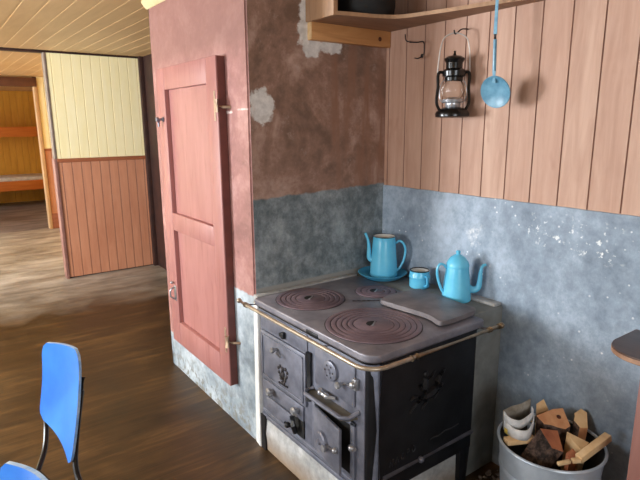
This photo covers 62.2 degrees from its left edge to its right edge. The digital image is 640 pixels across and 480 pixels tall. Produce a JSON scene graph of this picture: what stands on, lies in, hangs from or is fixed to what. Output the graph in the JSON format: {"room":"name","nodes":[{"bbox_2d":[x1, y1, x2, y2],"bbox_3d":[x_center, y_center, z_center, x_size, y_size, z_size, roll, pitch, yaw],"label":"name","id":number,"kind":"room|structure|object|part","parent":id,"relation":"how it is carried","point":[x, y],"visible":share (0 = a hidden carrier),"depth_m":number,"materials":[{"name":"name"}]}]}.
{"room":"rustic cabin kitchen","nodes":[
{"label":"rustic cabin kitchen","id":0,"kind":"room"},
{"bbox_2d":[0,91,44,202],"bbox_3d":[-7.846,-1.776,10.411,4.416,2.340,0.100,-9,15,-35],"label":"wall","id":1,"kind":"structure","parent":0,"point":[18,155],"depth_m":11.34,"materials":[{"name":"orange wood"}]},
{"bbox_2d":[31,77,57,213],"bbox_3d":[-4.095,-1.367,8.422,0.606,2.340,0.112,-9,15,-35],"label":"wall","id":2,"kind":"structure","parent":0,"point":[39,80],"depth_m":8.22,"materials":[{"name":"yellow wood"}]},
{"bbox_2d":[32,87,52,228],"bbox_3d":[-4.325,-1.316,8.262,0.047,2.310,0.130,-9,15,-35],"label":"trim","id":3,"kind":"structure","parent":2,"relation":"attached to","point":[35,92],"depth_m":8.22,"materials":[{"name":"wood"}]},
{"bbox_2d":[52,213,58,228],"bbox_3d":[-4.054,-0.337,8.616,0.546,0.242,0.028,-9,15,-35],"label":"baseboard","id":4,"kind":"structure","parent":2,"relation":"attached to","point":[55,219],"depth_m":8.47,"materials":[{"name":"brown wood"}]},
{"bbox_2d":[0,0,150,90],"bbox_3d":[-3.261,-1.672,4.109,4.916,0.100,15.700,-9,15,-35],"label":"ceiling","id":5,"kind":"structure","parent":0,"point":[110,27],"depth_m":4.13,"materials":[{"name":"beige wood"}]},
{"bbox_3d":[0.702,-1.167,2.032,0.006,0.069,0.031,-9,15,-35],"label":"ceiling hook","id":6,"kind":"object","parent":5,"relation":"attached to","visible":0},
{"bbox_2d":[481,0,509,107],"bbox_3d":[0.709,-0.844,2.095,0.132,0.625,0.049,11,17,42],"label":"skimmer","id":7,"kind":"object","parent":6,"relation":"hanging from","point":[495,91],"visible":1,"depth_m":2.14,"materials":[{"name":"blue metal"}]},
{"bbox_3d":[0.696,-0.713,2.115,0.016,0.166,0.021,-9,15,-35],"label":"handle","id":8,"kind":"part","parent":7,"relation":"part of","materials":[{"name":"blue metal"}]},
{"bbox_3d":[0.693,-0.959,2.068,0.015,0.295,0.020,2,12,9],"label":"handle","id":9,"kind":"part","parent":7,"relation":"part of","materials":[{"name":"blue metal"}]},
{"bbox_2d":[45,53,152,277],"bbox_3d":[-2.344,-0.799,5.760,0.961,2.340,0.112,-9,15,-35],"label":"wall","id":10,"kind":"structure","parent":0,"point":[96,100],"depth_m":5.70,"materials":[{"name":"beige wood"}]},
{"bbox_2d":[41,52,56,158],"bbox_3d":[-2.739,-1.348,5.357,0.021,1.041,0.116,-9,15,-35],"label":"trim","id":11,"kind":"structure","parent":10,"relation":"attached to","point":[43,56],"depth_m":5.33,"materials":[{"name":"beige wood"}]},
{"bbox_2d":[52,158,69,278],"bbox_3d":[-2.734,-0.216,5.599,0.031,1.274,0.122,-9,15,-35],"label":"trim","id":12,"kind":"structure","parent":10,"relation":"attached to","point":[54,161],"depth_m":5.56,"materials":[{"name":"wood"}]},
{"bbox_2d":[0,200,499,479],"bbox_3d":[-3.245,0.703,4.626,4.916,0.100,15.700,-9,15,-35],"label":"floor","id":13,"kind":"structure","parent":0,"point":[143,417],"depth_m":3.42,"materials":[{"name":"brown wood"}]},
{"bbox_2d":[0,127,43,191],"bbox_3d":[-6.919,-1.607,10.522,2.635,1.950,0.840,-9,15,-35],"label":"bunk bed","id":14,"kind":"object","parent":13,"relation":"on","point":[16,182],"visible":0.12,"depth_m":10.70,"materials":[{"name":"wood"}]},
{"bbox_3d":[-6.927,-2.118,10.413,2.590,0.195,0.830,-9,15,-35],"label":"rail","id":15,"kind":"part","parent":14,"relation":"part of","materials":[{"name":"orange wood"}]},
{"bbox_3d":[-6.925,-1.146,10.640,2.560,0.200,0.760,-9,15,-35],"label":"mattress","id":16,"kind":"part","parent":14,"relation":"part of","materials":[{"name":"fabric"}]},
{"bbox_3d":[-6.911,-1.070,10.629,2.590,0.195,0.800,-9,15,-35],"label":"rail","id":17,"kind":"part","parent":14,"relation":"part of","materials":[{"name":"orange wood"}]},
{"bbox_2d":[0,461,47,479],"bbox_3d":[-0.711,1.003,0.982,0.539,0.832,0.668,7,14,30],"label":"chair","id":18,"kind":"object","parent":13,"relation":"on","point":[10,470],"visible":1,"depth_m":1.26,"materials":[{"name":"blue paint"}]},
{"bbox_2d":[36,342,84,479],"bbox_3d":[-0.979,0.849,1.694,0.539,0.832,0.668,7,14,30],"label":"chair","id":19,"kind":"object","parent":13,"relation":"on","point":[62,392],"visible":0.98,"depth_m":1.92,"materials":[{"name":"blue paint"}]},
{"bbox_3d":[-1.022,0.640,1.937,0.041,0.329,0.270,-2,12,-9],"label":"post","id":20,"kind":"part","parent":19,"relation":"part of","materials":[{"name":"silver metal"}]},
{"bbox_3d":[-0.798,0.673,1.741,0.057,0.347,0.307,-4,13,-17],"label":"post","id":21,"kind":"part","parent":19,"relation":"part of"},
{"bbox_2d":[237,276,504,479],"bbox_3d":[0.189,0.686,2.463,0.755,0.809,0.978,-9,15,-35],"label":"stove","id":22,"kind":"object","parent":13,"relation":"on","point":[369,389],"visible":0.98,"depth_m":2.17,"materials":[{"name":"metal"}]},
{"bbox_3d":[-0.235,0.722,2.511,0.035,0.037,0.051,-9,15,-35],"label":"drawer knob","id":23,"kind":"part","parent":22,"relation":"part of","materials":[{"name":"metal"}]},
{"bbox_3d":[-0.199,0.511,2.408,0.035,0.031,0.075,-9,15,-35],"label":"door knob","id":24,"kind":"part","parent":22,"relation":"part of","materials":[{"name":"metal"}]},
{"bbox_3d":[-0.190,0.814,2.507,0.013,0.075,0.223,-9,15,-35],"label":"ash door","id":25,"kind":"part","parent":22,"relation":"part of","materials":[{"name":"metal"}]},
{"bbox_3d":[-0.174,0.738,2.468,0.011,0.074,0.348,-9,15,-35],"label":"drawer","id":26,"kind":"part","parent":22,"relation":"part of","materials":[{"name":"metal"}]},
{"bbox_3d":[-0.170,0.576,2.425,0.013,0.245,0.377,-9,15,-35],"label":"oven door","id":27,"kind":"part","parent":22,"relation":"part of","materials":[{"name":"metal"}]},
{"bbox_3d":[-0.108,0.758,2.341,0.035,0.037,0.051,-9,15,-35],"label":"drawer knob","id":28,"kind":"part","parent":22,"relation":"part of","materials":[{"name":"metal"}]},
{"bbox_3d":[-0.061,0.916,2.373,0.032,0.048,0.732,-9,15,-35],"label":"moulding","id":29,"kind":"part","parent":22,"relation":"part of","materials":[{"name":"metal"}]},
{"bbox_3d":[-0.047,0.580,2.249,0.027,0.220,0.028,-9,15,-35],"label":"hinge rod","id":30,"kind":"part","parent":22,"relation":"part of","materials":[{"name":"metal"}]},
{"bbox_3d":[-0.045,0.274,2.490,0.134,0.004,0.134,-9,15,-35],"label":"burner lid","id":31,"kind":"part","parent":22,"relation":"part of","materials":[{"name":"metal"}]},
{"bbox_3d":[-0.056,0.648,2.299,0.010,0.560,0.765,-9,15,-35],"label":"plate","id":32,"kind":"part","parent":22,"relation":"part of","materials":[{"name":"metal"}]},
{"bbox_3d":[0.019,0.619,2.137,0.041,0.026,0.111,-9,15,-35],"label":"damper handle","id":33,"kind":"part","parent":22,"relation":"part of","materials":[{"name":"metal"}]},
{"bbox_3d":[0.029,0.808,2.151,0.013,0.200,0.215,-7,14,-27],"label":"draught door","id":34,"kind":"part","parent":22,"relation":"part of","materials":[{"name":"metal"}]},
{"bbox_3d":[0.038,0.828,2.096,0.035,0.047,0.090,-9,15,-35],"label":"door knob","id":35,"kind":"part","parent":22,"relation":"part of","materials":[{"name":"metal"}]},
{"bbox_3d":[0.054,0.799,2.163,0.013,0.247,0.280,-9,15,-35],"label":"mouth frame","id":36,"kind":"part","parent":22,"relation":"part of","materials":[{"name":"metal"}]},
{"bbox_3d":[0.058,0.535,2.100,0.009,0.170,0.255,-9,15,-35],"label":"fire door","id":37,"kind":"part","parent":22,"relation":"part of","materials":[{"name":"metal"}]},
{"bbox_3d":[0.073,0.560,2.048,0.033,0.029,0.029,-9,15,-35],"label":"door knob","id":38,"kind":"part","parent":22,"relation":"part of","materials":[{"name":"metal"}]},
{"bbox_2d":[255,276,483,363],"bbox_3d":[0.188,0.319,2.365,0.636,0.032,0.838,-9,15,-35],"label":"cooktop","id":39,"kind":"object","parent":22,"relation":"in","point":[348,314],"depth_m":2.21,"materials":[{"name":"metal"}]},
{"bbox_3d":[0.218,0.343,2.163,0.165,0.004,0.165,-9,15,-35],"label":"burner lid","id":40,"kind":"part","parent":22,"relation":"part of","materials":[{"name":"metal"}]},
{"bbox_3d":[0.273,0.249,2.592,0.082,0.004,0.082,-9,15,-35],"label":"burner lid","id":41,"kind":"part","parent":22,"relation":"part of","materials":[{"name":"metal"}]},
{"bbox_2d":[381,289,474,325],"bbox_3d":[0.475,0.289,2.343,0.266,0.020,0.384,-9,15,-35],"label":"cover plate","id":42,"kind":"object","parent":22,"relation":"on","point":[440,310],"visible":1,"depth_m":2.31,"materials":[{"name":"grey metal"}]},
{"bbox_3d":[0.464,0.893,2.211,0.535,0.028,0.028,-9,15,-35],"label":"moulding","id":43,"kind":"part","parent":22,"relation":"part of","materials":[{"name":"metal"}]},
{"bbox_3d":[0.551,0.392,2.072,0.545,0.028,0.028,-9,15,-35],"label":"rail","id":44,"kind":"part","parent":22,"relation":"part of","materials":[{"name":"gold metal"}]},
{"bbox_2d":[478,469,499,479],"bbox_3d":[0.727,1.112,2.350,0.368,0.019,0.167,-9,15,-35],"label":"rubble","id":45,"kind":"object","parent":13,"relation":"on","point":[488,473],"visible":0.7,"depth_m":2.45,"materials":[{"name":"brown stone"}]},
{"bbox_2d":[497,413,608,479],"bbox_3d":[0.897,0.970,2.098,0.397,0.400,0.397,-9,15,-35],"label":"bucket","id":46,"kind":"object","parent":13,"relation":"on","point":[513,466],"visible":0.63,"depth_m":1.99,"materials":[{"name":"grey metal"}]},
{"bbox_2d":[502,399,533,440],"bbox_3d":[0.807,0.711,2.099,0.172,0.103,0.105,-9,15,-35],"label":"folded newspaper","id":47,"kind":"object","parent":46,"relation":"in","point":[512,416],"visible":1,"depth_m":2.08,"materials":[{"name":"white paper"}]},
{"bbox_2d":[503,435,533,445],"bbox_3d":[0.776,0.776,2.061,0.117,0.020,0.036,-2,12,-10],"label":"board","id":48,"kind":"object","parent":46,"relation":"in","point":[508,440],"visible":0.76,"depth_m":2.04,"materials":[{"name":"brown wood"}]},
{"bbox_2d":[520,428,562,467],"bbox_3d":[0.857,0.807,2.014,0.173,0.146,0.093,-4,13,-15],"label":"log","id":49,"kind":"object","parent":46,"relation":"in","point":[545,448],"visible":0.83,"depth_m":2.00,"materials":[{"name":"red wood"}]},
{"bbox_2d":[535,399,548,434],"bbox_3d":[0.910,0.891,2.200,0.048,0.452,0.103,3,13,16],"label":"log","id":50,"kind":"object","parent":46,"relation":"in","point":[541,407],"visible":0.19,"depth_m":2.18,"materials":[{"name":"brown wood"}]},
{"bbox_2d":[536,408,569,469],"bbox_3d":[0.927,0.904,2.147,0.121,0.441,0.075,-2,12,-6],"label":"log","id":51,"kind":"object","parent":46,"relation":"in","point":[554,419],"visible":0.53,"depth_m":2.10,"materials":[{"name":"brown wood"}]},
{"bbox_2d":[557,459,570,465],"bbox_3d":[0.883,0.806,1.918,0.050,0.015,0.014,-3,13,-12],"label":"chip","id":52,"kind":"object","parent":46,"relation":"in","point":[567,461],"visible":1,"depth_m":1.91,"materials":[{"name":"brown wood"}]},
{"bbox_2d":[563,449,575,470],"bbox_3d":[0.926,0.926,1.998,0.040,0.300,0.058,-3,13,-13],"label":"log","id":53,"kind":"object","parent":46,"relation":"in","point":[571,454],"visible":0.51,"depth_m":1.96,"materials":[{"name":"red wood"}]},
{"bbox_2d":[561,432,588,470],"bbox_3d":[0.966,0.932,2.056,0.052,0.392,0.095,-9,15,-35],"label":"log","id":54,"kind":"object","parent":46,"relation":"in","point":[572,441],"visible":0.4,"depth_m":2.01,"materials":[{"name":"brown wood"}]},
{"bbox_2d":[571,457,580,463],"bbox_3d":[0.930,0.801,1.925,0.031,0.015,0.018,-1,12,-3],"label":"chip","id":55,"kind":"object","parent":46,"relation":"in","point":[575,460],"visible":1,"depth_m":1.92,"materials":[{"name":"brown wood"}]},
{"bbox_2d":[571,409,587,439],"bbox_3d":[1.022,0.902,2.134,0.107,0.440,0.060,-9,15,-35],"label":"log","id":56,"kind":"object","parent":46,"relation":"in","point":[580,425],"visible":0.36,"depth_m":2.10,"materials":[{"name":"brown wood"}]},
{"bbox_2d":[575,432,611,463],"bbox_3d":[1.013,0.768,1.962,0.164,0.072,0.028,-6,14,-26],"label":"stick","id":57,"kind":"object","parent":46,"relation":"in","point":[604,439],"visible":0.89,"depth_m":1.95,"materials":[{"name":"brown wood"}]},
{"bbox_2d":[611,329,639,479],"bbox_3d":[1.434,0.872,1.446,0.266,0.862,1.294,-9,15,-35],"label":"base cabinet","id":58,"kind":"object","parent":13,"relation":"on","point":[626,347],"visible":1,"depth_m":1.76,"materials":[{"name":"brown wood"}]},
{"bbox_2d":[148,0,386,439],"bbox_3d":[-0.326,-0.253,3.191,0.852,2.340,1.195,-9,15,-35],"label":"wall","id":59,"kind":"structure","parent":0,"point":[306,118],"depth_m":2.62,"materials":[{"name":"pink paint"}]},
{"bbox_2d":[141,0,164,9],"bbox_3d":[-0.909,-1.370,2.986,0.032,0.053,0.495,-9,15,-35],"label":"trim","id":60,"kind":"structure","parent":59,"relation":"attached to","point":[147,4],"depth_m":3.10,"materials":[{"name":"beige wood"}]},
{"bbox_2d":[155,55,240,385],"bbox_3d":[-0.702,-0.104,2.935,0.098,1.673,0.856,-9,15,-35],"label":"door","id":61,"kind":"structure","parent":59,"relation":"in","point":[191,119],"depth_m":2.90,"materials":[{"name":"pink wood"}]},
{"bbox_3d":[-0.691,-0.466,2.891,0.015,0.716,0.573,-9,15,-35],"label":"panel","id":62,"kind":"part","parent":61,"relation":"part of","materials":[{"name":"pink wood"}]},
{"bbox_3d":[-0.686,0.271,3.052,0.015,0.598,0.573,-9,15,-35],"label":"panel","id":63,"kind":"part","parent":61,"relation":"part of","materials":[{"name":"pink wood"}]},
{"bbox_2d":[254,273,502,479],"bbox_3d":[0.249,0.663,2.568,0.843,0.808,0.834,-9,15,-35],"label":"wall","id":64,"kind":"structure","parent":0,"point":[300,463],"depth_m":2.45,"materials":[{"name":"white paint"}]},
{"bbox_2d":[358,266,406,281],"bbox_3d":[0.334,0.181,2.837,0.262,0.029,0.262,-9,15,-35],"label":"dish","id":65,"kind":"object","parent":64,"relation":"on","point":[365,271],"visible":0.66,"depth_m":2.81,"materials":[{"name":"blue metal"}]},
{"bbox_2d":[364,232,405,277],"bbox_3d":[0.341,0.075,2.804,0.173,0.234,0.160,-9,15,-35],"label":"coffee pot","id":66,"kind":"object","parent":65,"relation":"on","point":[383,258],"visible":1,"depth_m":2.76,"materials":[{"name":"blue metal"}]},
{"bbox_3d":[0.260,0.040,2.798,0.054,0.162,0.032,-3,13,-11],"label":"spout","id":67,"kind":"part","parent":66,"relation":"part of","materials":[{"name":"blue metal"}]},
{"bbox_3d":[0.339,0.084,2.812,0.148,0.214,0.148,-9,15,-35],"label":"pot","id":68,"kind":"part","parent":66,"relation":"part of","materials":[{"name":"blue metal"}]},
{"bbox_3d":[0.424,0.082,2.798,0.063,0.170,0.012,2,12,9],"label":"pot handle","id":69,"kind":"part","parent":66,"relation":"part of","materials":[{"name":"blue metal"}]},
{"bbox_2d":[409,267,429,289],"bbox_3d":[0.504,0.192,2.659,0.116,0.092,0.106,7,14,30],"label":"enamel mug","id":70,"kind":"object","parent":64,"relation":"on","point":[419,277],"visible":1,"depth_m":2.62,"materials":[{"name":"blue metal"}]},
{"bbox_3d":[0.522,0.206,2.605,0.012,0.060,0.031,-5,13,-21],"label":"handle","id":71,"kind":"part","parent":70,"relation":"part of","materials":[{"name":"blue metal"}]},
{"bbox_2d":[436,250,486,303],"bbox_3d":[0.650,0.165,2.441,0.193,0.237,0.136,8,15,35],"label":"coffee pot","id":72,"kind":"object","parent":64,"relation":"on","point":[457,287],"visible":0.97,"depth_m":2.42,"materials":[{"name":"blue metal"}]},
{"bbox_3d":[0.562,0.176,2.448,0.056,0.148,0.012,-2,12,-5],"label":"pot handle","id":73,"kind":"part","parent":72,"relation":"part of","materials":[{"name":"blue metal"}]},
{"bbox_3d":[0.635,0.194,2.459,0.134,0.172,0.134,-9,15,-35],"label":"pot","id":74,"kind":"part","parent":72,"relation":"part of","materials":[{"name":"blue metal"}]},
{"bbox_3d":[0.634,0.085,2.436,0.105,0.079,0.105,-9,15,-35],"label":"pot lid","id":75,"kind":"part","parent":72,"relation":"part of","materials":[{"name":"blue metal"}]},
{"bbox_3d":[0.720,0.177,2.440,0.086,0.144,0.038,3,13,13],"label":"spout","id":76,"kind":"part","parent":72,"relation":"part of","materials":[{"name":"blue metal"}]},
{"bbox_2d":[143,0,639,479],"bbox_3d":[0.507,-0.184,2.826,0.107,2.350,8.320,-9,15,-35],"label":"wall","id":77,"kind":"structure","parent":0,"point":[567,133],"depth_m":2.20,"materials":[{"name":"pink wood"}]},
{"bbox_2d":[138,56,157,265],"bbox_3d":[-1.935,-0.845,5.982,0.054,2.330,0.070,-9,15,-35],"label":"trim","id":78,"kind":"structure","parent":77,"relation":"attached to","point":[140,58],"depth_m":5.94,"materials":[{"name":"brown wood"}]},
{"bbox_2d":[405,34,424,58],"bbox_3d":[0.470,-0.947,2.585,0.041,0.129,0.162,-6,13,-23],"label":"wall hook","id":79,"kind":"object","parent":77,"relation":"attached to","point":[422,55],"visible":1,"depth_m":2.54,"materials":[{"name":"metal"}]},
{"bbox_2d":[305,0,543,47],"bbox_3d":[0.600,-0.997,1.983,0.516,0.323,1.560,-9,15,-35],"label":"corner shelf","id":80,"kind":"object","parent":77,"relation":"attached to","point":[325,23],"visible":0.99,"depth_m":2.44,"materials":[{"name":"brown wood"}]},
{"bbox_2d":[338,0,395,14],"bbox_3d":[0.213,-1.112,2.458,0.280,0.162,0.280,2,12,9],"label":"cooking pot","id":81,"kind":"object","parent":80,"relation":"on","point":[387,7],"visible":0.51,"depth_m":2.36,"materials":[{"name":"black metal"}]},
{"bbox_3d":[0.623,-0.918,2.333,0.105,0.034,0.006,-9,15,-35],"label":"hook","id":82,"kind":"object","parent":77,"relation":"attached to","visible":0},
{"bbox_2d":[435,32,470,117],"bbox_3d":[0.594,-0.729,2.351,0.152,0.364,0.152,-9,15,-35],"label":"hurricane lantern","id":83,"kind":"object","parent":82,"relation":"hanging from","point":[453,89],"visible":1,"depth_m":2.33,"materials":[{"name":"metal"}]},
{"bbox_3d":[0.595,-0.575,2.385,0.152,0.048,0.152,-9,15,-35],"label":"fuel tank","id":84,"kind":"part","parent":83,"relation":"part of","materials":[{"name":"black metal"}]},
{"bbox_3d":[0.594,-0.669,2.364,0.104,0.077,0.104,-9,15,-35],"label":"glass globe","id":85,"kind":"part","parent":83,"relation":"part of"},
{"bbox_3d":[0.595,-0.621,2.375,0.096,0.050,0.096,-9,15,-35],"label":"burner","id":86,"kind":"part","parent":83,"relation":"part of","materials":[{"name":"metal"}]},
{"bbox_3d":[-4.655,-0.421,4.117,1.950,2.330,0.100,-9,15,-35],"label":"wall","id":87,"kind":"structure","parent":0,"visible":0},
{"bbox_2d":[0,47,137,58],"bbox_3d":[-3.705,-1.706,4.548,4.316,0.026,0.110,-9,15,-35],"label":"trim","id":88,"kind":"structure","parent":87,"relation":"attached to","point":[1,48],"depth_m":5.25,"materials":[{"name":"wood"}]},
{"bbox_3d":[-6.585,-0.960,6.650,1.900,2.330,0.100,-9,15,-35],"label":"wall","id":89,"kind":"structure","parent":0,"visible":0},
{"bbox_2d":[0,77,36,86],"bbox_3d":[-5.066,-2.264,7.498,1.870,0.127,0.140,-9,15,-35],"label":"trim","id":90,"kind":"structure","parent":89,"relation":"attached to","point":[4,81],"depth_m":7.85,"materials":[{"name":"brown wood"}]}
]}

